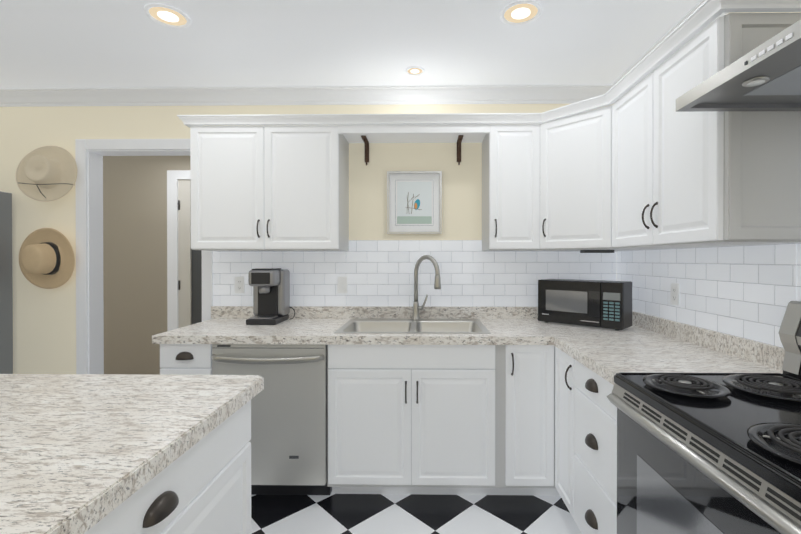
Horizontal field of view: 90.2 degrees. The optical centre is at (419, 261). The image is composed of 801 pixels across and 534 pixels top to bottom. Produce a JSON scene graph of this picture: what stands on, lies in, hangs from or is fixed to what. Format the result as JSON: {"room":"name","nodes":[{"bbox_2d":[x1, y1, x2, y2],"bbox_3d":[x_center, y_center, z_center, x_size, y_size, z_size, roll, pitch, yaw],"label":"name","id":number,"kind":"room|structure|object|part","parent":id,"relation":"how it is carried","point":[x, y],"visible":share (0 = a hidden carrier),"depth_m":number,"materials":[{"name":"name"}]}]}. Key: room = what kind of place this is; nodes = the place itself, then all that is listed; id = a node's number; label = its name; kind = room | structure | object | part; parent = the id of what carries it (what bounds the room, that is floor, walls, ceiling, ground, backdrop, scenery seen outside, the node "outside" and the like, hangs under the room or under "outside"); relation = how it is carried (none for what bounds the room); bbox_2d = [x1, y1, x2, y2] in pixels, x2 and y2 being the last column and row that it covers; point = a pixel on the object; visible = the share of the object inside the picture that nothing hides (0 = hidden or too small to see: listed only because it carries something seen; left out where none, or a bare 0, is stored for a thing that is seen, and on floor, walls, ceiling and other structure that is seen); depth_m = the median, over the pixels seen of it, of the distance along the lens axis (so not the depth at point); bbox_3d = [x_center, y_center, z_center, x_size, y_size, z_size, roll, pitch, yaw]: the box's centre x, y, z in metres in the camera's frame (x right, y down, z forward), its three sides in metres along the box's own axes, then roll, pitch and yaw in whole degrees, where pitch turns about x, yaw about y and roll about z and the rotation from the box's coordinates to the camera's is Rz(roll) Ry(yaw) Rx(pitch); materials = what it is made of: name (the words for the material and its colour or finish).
{"room":"kitchen","nodes":[
{"label":"kitchen","id":0,"kind":"room"},
{"bbox_2d":[103,156,201,374],"bbox_3d":[-2.578,0.062,3.945,2.800,2.460,0.100,0,0,1],"label":"wall","id":1,"kind":"structure","parent":0,"point":[135,249],"depth_m":3.90,"materials":[{"name":"paint"}]},
{"bbox_2d":[167,170,191,330],"bbox_3d":[-1.845,0.202,3.885,1.211,2.180,0.037,0,0,1],"label":"door frame","id":2,"kind":"structure","parent":1,"relation":"attached to","point":[184,265],"depth_m":3.89,"materials":[{"name":"white wood"}]},
{"bbox_3d":[-1.796,-0.845,3.870,1.114,0.085,0.018,0,0,1],"label":"inner door top trim","id":3,"kind":"part","parent":2,"relation":"part of","materials":[{"name":"white wood"}]},
{"bbox_2d":[0,103,616,373],"bbox_3d":[-1.055,0.068,2.778,5.180,2.460,0.110,0,0,1],"label":"wall","id":4,"kind":"structure","parent":0,"point":[44,331],"depth_m":2.73,"materials":[{"name":"paint"}]},
{"bbox_2d":[16,146,76,201],"bbox_3d":[-2.493,-0.594,2.653,0.366,0.387,0.169,0,0,1],"label":"hat","id":5,"kind":"object","parent":4,"relation":"hanging from","point":[46,173],"visible":1,"depth_m":2.66,"materials":[{"name":"fabric"}]},
{"bbox_3d":[-2.494,-0.511,2.638,0.331,0.021,0.116,0,0,1],"label":"cord","id":6,"kind":"part","parent":5,"relation":"part of","materials":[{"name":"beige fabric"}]},
{"bbox_2d":[19,228,74,288],"bbox_3d":[-2.512,-0.023,2.654,0.390,0.413,0.174,0,0,1],"label":"hat","id":7,"kind":"object","parent":4,"relation":"hanging from","point":[46,258],"visible":1,"depth_m":2.69,"materials":[{"name":"beige wicker"}]},
{"bbox_2d":[75,139,212,373],"bbox_3d":[-1.879,0.230,2.787,0.938,2.136,0.138,0,0,1],"label":"door frame","id":8,"kind":"structure","parent":4,"relation":"attached to","point":[95,269],"depth_m":2.73,"materials":[{"name":"white wood"}]},
{"bbox_3d":[-1.880,-0.802,2.721,0.794,0.072,0.018,0,0,1],"label":"door trim","id":9,"kind":"part","parent":8,"relation":"part of","materials":[{"name":"white wood"}]},
{"bbox_3d":[-1.879,-0.764,2.790,0.778,0.012,0.120,0,0,1],"label":"door trim jamb","id":10,"kind":"part","parent":8,"relation":"part of","materials":[{"name":"white wood"}]},
{"bbox_2d":[185,114,352,250],"bbox_3d":[-0.929,-0.470,2.552,0.894,0.793,0.329,0,0,1],"label":"upper cabinet","id":11,"kind":"object","parent":4,"relation":"attached to","point":[266,182],"depth_m":2.39,"materials":[{"name":"white wood"}]},
{"bbox_3d":[-1.155,-0.448,2.402,0.443,0.740,0.020,0,0,1],"label":"door","id":12,"kind":"part","parent":11,"relation":"part of","materials":[{"name":"white wood"}]},
{"bbox_3d":[-0.708,-0.448,2.395,0.443,0.740,0.020,0,0,1],"label":"door","id":13,"kind":"part","parent":11,"relation":"part of","materials":[{"name":"white wood"}]},
{"bbox_3d":[-0.054,-0.839,1.984,2.755,0.047,1.437,0,0,1],"label":"crown","id":14,"kind":"part","parent":11,"relation":"part of","materials":[{"name":"white"}]},
{"bbox_2d":[0,84,617,106],"bbox_3d":[-1.056,-1.114,2.680,4.780,0.095,0.075,0,0,1],"label":"crown molding","id":15,"kind":"structure","parent":4,"relation":"attached to","point":[315,95],"depth_m":2.67,"materials":[{"name":"white wood"}]},
{"bbox_2d":[387,171,441,233],"bbox_3d":[-0.033,-0.399,2.690,0.369,0.420,0.028,0,0,1],"label":"picture frame","id":16,"kind":"object","parent":4,"relation":"attached to","point":[414,202],"visible":0.98,"depth_m":2.69,"materials":[{"name":"white wood"}]},
{"bbox_2d":[397,182,431,215],"bbox_3d":[-0.034,-0.399,2.687,0.233,0.284,0.002,0,0,1],"label":"art","id":17,"kind":"object","parent":16,"relation":"attached to","point":[413,198],"depth_m":2.69,"materials":[{"name":"white paper"}]},
{"bbox_2d":[213,240,616,306],"bbox_3d":[-0.044,0.078,2.705,2.742,0.450,0.006,0,0,1],"label":"tile backsplash","id":18,"kind":"structure","parent":4,"relation":"attached to","point":[378,273],"depth_m":2.70,"materials":[{"name":"white tile"}]},
{"bbox_2d":[234,276,244,292],"bbox_3d":[-1.224,0.155,2.715,0.070,0.114,0.007,0,0,1],"label":"electrical outlet","id":19,"kind":"object","parent":18,"relation":"attached to","point":[239,284],"visible":1,"depth_m":2.71,"materials":[{"name":"white plastic"}]},
{"bbox_2d":[337,276,347,292],"bbox_3d":[-0.522,0.155,2.702,0.070,0.114,0.012,0,0,1],"label":"outlet","id":20,"kind":"object","parent":18,"relation":"attached to","point":[342,284],"visible":1,"depth_m":2.70,"materials":[{"name":"white plastic"}]},
{"bbox_2d":[481,113,536,250],"bbox_3d":[0.570,-0.470,2.531,0.302,0.793,0.329,0,0,1],"label":"upper cabinet","id":21,"kind":"object","parent":4,"relation":"attached to","point":[508,140],"depth_m":2.37,"materials":[{"name":"white wood"}]},
{"bbox_3d":[0.568,-0.448,2.377,0.296,0.740,0.020,0,0,1],"label":"door","id":22,"kind":"part","parent":21,"relation":"part of","materials":[{"name":"white wood"}]},
{"bbox_2d":[537,92,608,251],"bbox_3d":[0.864,-0.471,2.227,0.300,0.788,0.295,0,0,1],"label":"upper cabinet","id":23,"kind":"object","parent":4,"relation":"attached to","point":[573,139],"depth_m":2.22,"materials":[{"name":"white wood"}]},
{"bbox_3d":[0.730,-0.200,2.330,0.027,0.110,0.027,0,0,1],"label":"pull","id":24,"kind":"part","parent":23,"relation":"part of","materials":[{"name":"brown metal"}]},
{"bbox_3d":[0.864,-0.447,2.227,0.300,0.740,0.295,0,0,1],"label":"door","id":25,"kind":"part","parent":23,"relation":"part of","materials":[{"name":"white wood"}]},
{"bbox_2d":[0,0,700,87],"bbox_3d":[-1.073,-1.180,1.522,5.180,0.050,6.610,0,0,1],"label":"ceiling","id":26,"kind":"structure","parent":0,"point":[127,43],"depth_m":2.11,"materials":[{"name":"paint"}]},
{"bbox_2d":[144,3,190,28],"bbox_3d":[-1.181,-1.152,1.875,0.190,0.008,0.190,0,0,1],"label":"recessed light","id":27,"kind":"object","parent":26,"relation":"in","point":[167,15],"visible":1,"depth_m":1.87,"materials":[{"name":"white"}]},
{"bbox_3d":[-1.181,-1.152,1.875,0.087,0.002,0.087,0,0,1],"label":"bulb","id":28,"kind":"part","parent":27,"relation":"part of","materials":[{"name":"white glass"}]},
{"bbox_2d":[405,66,423,75],"bbox_3d":[-0.027,-1.155,2.419,0.116,0.008,0.116,0,0,1],"label":"recessed light","id":29,"kind":"object","parent":26,"relation":"in","point":[414,71],"visible":1,"depth_m":2.41,"materials":[{"name":"white"}]},
{"bbox_2d":[500,0,541,25],"bbox_3d":[0.471,-1.152,1.852,0.190,0.008,0.190,0,0,1],"label":"recessed light","id":30,"kind":"object","parent":26,"relation":"in","point":[519,12],"visible":1,"depth_m":1.84,"materials":[{"name":"white"}]},
{"bbox_3d":[0.471,-1.152,1.852,0.087,0.002,0.087,0,0,1],"label":"bulb","id":31,"kind":"part","parent":30,"relation":"part of","materials":[{"name":"white glass"}]},
{"bbox_2d":[251,492,581,533],"bbox_3d":[-1.087,1.335,0.535,5.180,0.050,4.610,0,0,1],"label":"floor","id":32,"kind":"structure","parent":0,"point":[331,513],"depth_m":2.05,"materials":[{"name":"tile"}]},
{"bbox_2d":[0,191,12,373],"bbox_3d":[-3.104,0.418,2.351,0.655,1.765,0.745,0,0,1],"label":"refrigerator","id":33,"kind":"object","parent":32,"relation":"on","point":[6,322],"visible":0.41,"depth_m":2.68,"materials":[{"name":"grey"}]},
{"bbox_2d":[84,400,250,533],"bbox_3d":[-1.440,0.877,0.193,1.784,0.870,2.321,0,0,1],"label":"kitchen island","id":34,"kind":"object","parent":32,"relation":"on","point":[202,486],"visible":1,"depth_m":1.04,"materials":[{"name":"white wood"}]},
{"bbox_2d":[0,374,263,533],"bbox_3d":[-1.470,0.420,0.183,1.843,0.044,2.426,0,0,1],"label":"island countertop","id":35,"kind":"structure","parent":34,"relation":"on","point":[81,453],"depth_m":0.92,"materials":[{"name":"stone"}]},
{"bbox_3d":[-0.552,0.527,0.866,0.028,0.036,0.100,0,0,1],"label":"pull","id":36,"kind":"part","parent":34,"relation":"part of","materials":[{"name":"brown metal"}]},
{"bbox_3d":[-0.574,0.894,1.102,0.020,0.582,0.463,0,0,1],"label":"door","id":37,"kind":"part","parent":34,"relation":"part of","materials":[{"name":"white wood"}]},
{"bbox_2d":[160,344,212,374],"bbox_3d":[-1.241,0.865,2.425,0.291,0.870,0.610,0,0,1],"label":"base cabinet","id":38,"kind":"object","parent":32,"relation":"on","point":[175,359],"depth_m":2.12,"materials":[{"name":"white wood"}]},
{"bbox_3d":[-1.245,0.497,2.104,0.092,0.040,0.027,0,0,1],"label":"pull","id":39,"kind":"part","parent":38,"relation":"part of","materials":[{"name":"brown metal"}]},
{"bbox_3d":[-1.245,0.875,2.130,0.275,0.608,0.020,0,0,1],"label":"door","id":40,"kind":"part","parent":38,"relation":"part of","materials":[{"name":"white wood"}]},
{"bbox_3d":[-1.245,0.498,2.128,0.275,0.130,0.020,0,0,1],"label":"drawer","id":41,"kind":"part","parent":38,"relation":"part of","materials":[{"name":"white wood"}]},
{"bbox_2d":[211,344,331,494],"bbox_3d":[-0.792,0.867,2.374,0.600,0.866,0.660,0,0,1],"label":"dishwasher","id":42,"kind":"object","parent":32,"relation":"on","point":[288,440],"visible":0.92,"depth_m":2.10,"materials":[{"name":"grey metal"}]},
{"bbox_3d":[-0.796,0.507,2.073,0.600,0.042,0.062,0,0,1],"label":"handle","id":43,"kind":"part","parent":42,"relation":"part of","materials":[{"name":"silver metal"}]},
{"bbox_2d":[327,345,503,494],"bbox_3d":[-0.027,0.865,2.407,0.920,0.870,0.610,0,0,1],"label":"base cabinet","id":44,"kind":"object","parent":32,"relation":"on","point":[477,419],"depth_m":2.11,"materials":[{"name":"white wood"}]},
{"bbox_2d":[504,345,551,495],"bbox_3d":[0.572,0.865,2.399,0.279,0.870,0.610,0,0,1],"label":"base cabinet","id":45,"kind":"object","parent":32,"relation":"on","point":[527,368],"depth_m":2.10,"materials":[{"name":"white wood"}]},
{"bbox_3d":[0.487,0.537,2.080,0.012,0.119,0.033,0,0,1],"label":"corner pull","id":46,"kind":"part","parent":45,"relation":"part of","materials":[{"name":"brown metal"}]},
{"bbox_3d":[0.583,0.807,2.104,0.250,0.746,0.020,0,0,1],"label":"corner door","id":47,"kind":"part","parent":45,"relation":"part of","materials":[{"name":"white wood"}]},
{"bbox_2d":[528,307,642,313],"bbox_3d":[1.005,0.368,2.401,0.649,0.125,0.450,0,0,1],"label":"countertop","id":48,"kind":"structure","parent":45,"relation":"on","point":[529,308],"depth_m":2.68,"materials":[{"name":"stone"}]},
{"bbox_2d":[552,345,567,507],"bbox_3d":[1.016,0.867,1.963,0.615,0.870,0.290,0,0,1],"label":"base cabinet","id":49,"kind":"object","parent":32,"relation":"on","point":[559,358],"depth_m":2.02,"materials":[{"name":"white wood"}]},
{"bbox_2d":[152,306,658,344],"bbox_3d":[-0.046,0.368,2.390,2.749,0.125,0.639,0,0,1],"label":"countertop","id":50,"kind":"structure","parent":49,"relation":"on","point":[310,324],"depth_m":2.28,"materials":[{"name":"stone"}]},
{"bbox_2d":[246,268,294,324],"bbox_3d":[-0.942,0.212,2.540,0.244,0.344,0.245,0,0,1],"label":"coffee maker","id":51,"kind":"object","parent":50,"relation":"on","point":[271,296],"visible":0.98,"depth_m":2.52,"materials":[{"name":"black plastic"}]},
{"bbox_3d":[-0.963,0.173,2.479,0.066,0.045,0.066,0,0,1],"label":"spout","id":52,"kind":"part","parent":51,"relation":"part of","materials":[{"name":"silver metal"}]},
{"bbox_2d":[334,318,490,333],"bbox_3d":[-0.035,0.478,2.417,0.850,0.190,0.536,0,0,1],"label":"sink","id":53,"kind":"object","parent":50,"relation":"in","point":[407,326],"visible":0.4,"depth_m":2.59,"materials":[{"name":"silver metal"}]},
{"bbox_2d":[411,255,440,319],"bbox_3d":[0.043,0.168,2.575,0.191,0.426,0.177,0,0,1],"label":"faucet","id":54,"kind":"object","parent":50,"relation":"on","point":[417,307],"visible":1,"depth_m":2.61,"materials":[{"name":"silver metal"}]},
{"bbox_3d":[0.032,0.263,2.631,0.052,0.097,0.025,0,0,1],"label":"lever","id":55,"kind":"part","parent":54,"relation":"part of","materials":[{"name":"silver metal"}]},
{"bbox_2d":[538,279,631,330],"bbox_3d":[0.999,0.249,2.433,0.500,0.271,0.192,0,0,43],"label":"microwave","id":56,"kind":"object","parent":50,"relation":"on","point":[600,303],"visible":1,"depth_m":2.33,"materials":[{"name":"black plastic"}]},
{"bbox_3d":[0.719,0.807,1.958,0.020,0.746,0.262,0,0,1],"label":"corner door","id":57,"kind":"part","parent":49,"relation":"part of","materials":[{"name":"white wood"}]},
{"bbox_3d":[0.694,0.538,1.856,0.033,0.119,0.012,0,0,1],"label":"corner pull","id":58,"kind":"part","parent":49,"relation":"part of","materials":[{"name":"brown metal"}]},
{"bbox_2d":[568,355,616,533],"bbox_3d":[1.011,0.869,1.609,0.615,0.870,0.418,0,0,1],"label":"base cabinet","id":59,"kind":"object","parent":32,"relation":"on","point":[592,418],"depth_m":1.62,"materials":[{"name":"white wood"}]},
{"bbox_3d":[0.690,1.032,1.613,0.027,0.040,0.092,0,0,1],"label":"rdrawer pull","id":60,"kind":"part","parent":59,"relation":"part of","materials":[{"name":"brown metal"}]},
{"bbox_3d":[0.690,0.719,1.612,0.027,0.040,0.092,0,0,1],"label":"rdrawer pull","id":61,"kind":"part","parent":59,"relation":"part of","materials":[{"name":"brown metal"}]},
{"bbox_3d":[0.690,0.494,1.610,0.027,0.040,0.092,0,0,1],"label":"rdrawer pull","id":62,"kind":"part","parent":59,"relation":"part of","materials":[{"name":"brown metal"}]},
{"bbox_2d":[548,318,784,384],"bbox_3d":[0.995,0.371,1.725,0.649,0.125,0.660,0,0,1],"label":"countertop","id":63,"kind":"structure","parent":59,"relation":"on","point":[644,343],"depth_m":1.71,"materials":[{"name":"stone"}]},
{"bbox_2d":[606,301,800,533],"bbox_3d":[0.977,0.722,1.012,0.658,1.170,0.783,0,0,1],"label":"range","id":64,"kind":"object","parent":32,"relation":"on","point":[708,453],"visible":1,"depth_m":1.05,"materials":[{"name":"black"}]},
{"bbox_3d":[0.696,0.794,1.017,0.026,0.617,0.756,0,0,1],"label":"door","id":65,"kind":"part","parent":64,"relation":"part of","materials":[{"name":"black glass"}]},
{"bbox_3d":[0.665,0.473,1.016,0.035,0.035,0.783,0,0,1],"label":"handle","id":66,"kind":"part","parent":64,"relation":"part of","materials":[{"name":"silver metal"}]},
{"bbox_3d":[0.688,0.442,1.015,0.042,0.034,0.758,0,0,1],"label":"vent trim","id":67,"kind":"part","parent":64,"relation":"part of","materials":[{"name":"silver metal"}]},
{"bbox_2d":[614,373,800,502],"bbox_3d":[0.965,0.404,1.011,0.583,0.035,0.766,0,0,1],"label":"cooktop","id":68,"kind":"object","parent":64,"relation":"in","point":[731,419],"depth_m":1.02,"materials":[{"name":"black ceramic"}]},
{"bbox_2d":[671,12,800,340],"bbox_3d":[1.402,0.080,0.438,0.200,2.460,4.500,0,0,1],"label":"wall","id":69,"kind":"structure","parent":0,"point":[763,12],"depth_m":1.52,"materials":[{"name":"paint"}]},
{"bbox_2d":[608,0,727,99],"bbox_3d":[1.266,-1.102,0.484,0.075,0.095,4.200,0,0,1],"label":"crown molding","id":70,"kind":"structure","parent":69,"relation":"attached to","point":[694,8],"depth_m":2.05,"materials":[{"name":"white wood"}]},
{"bbox_2d":[609,0,800,251],"bbox_3d":[1.157,-0.465,1.689,0.325,0.793,0.779,0,0,1],"label":"upper cabinet","id":71,"kind":"object","parent":69,"relation":"attached to","point":[643,164],"depth_m":1.40,"materials":[{"name":"white wood"}]},
{"bbox_3d":[1.008,-0.445,1.887,0.020,0.740,0.374,0,0,1],"label":"door","id":72,"kind":"part","parent":71,"relation":"part of","materials":[{"name":"white wood"}]},
{"bbox_3d":[0.982,-0.197,1.730,0.033,0.110,0.012,0,0,1],"label":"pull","id":73,"kind":"part","parent":71,"relation":"part of","materials":[{"name":"brown metal"}]},
{"bbox_3d":[0.981,-0.196,1.666,0.033,0.110,0.012,0,0,1],"label":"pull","id":74,"kind":"part","parent":71,"relation":"part of","materials":[{"name":"brown metal"}]},
{"bbox_3d":[1.002,-0.443,1.510,0.020,0.740,0.374,0,0,1],"label":"door","id":75,"kind":"part","parent":71,"relation":"part of","materials":[{"name":"white wood"}]},
{"bbox_2d":[617,242,800,347],"bbox_3d":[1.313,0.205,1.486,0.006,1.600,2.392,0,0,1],"label":"tile backsplash","id":76,"kind":"structure","parent":69,"relation":"attached to","point":[750,292],"depth_m":1.73,"materials":[{"name":"white tile"}]},
{"bbox_2d":[671,282,679,305],"bbox_3d":[1.314,0.165,2.050,0.007,0.114,0.070,0,0,1],"label":"electrical outlet","id":77,"kind":"object","parent":76,"relation":"attached to","point":[675,293],"visible":1,"depth_m":2.04,"materials":[{"name":"white plastic"}]},
{"bbox_2d":[676,19,800,111],"bbox_3d":[1.067,-0.637,0.912,0.481,0.300,0.765,0,0,1],"label":"range hood","id":78,"kind":"object","parent":69,"relation":"attached to","point":[765,76],"visible":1,"depth_m":1.12,"materials":[{"name":"silver metal"}]},
{"bbox_2d":[742,76,769,86],"bbox_3d":[0.930,-0.497,1.102,0.060,0.007,0.060,0,0,1],"label":"lamp","id":79,"kind":"object","parent":78,"relation":"attached to","point":[749,81],"depth_m":1.09,"materials":[{"name":"white glass"}]}
]}

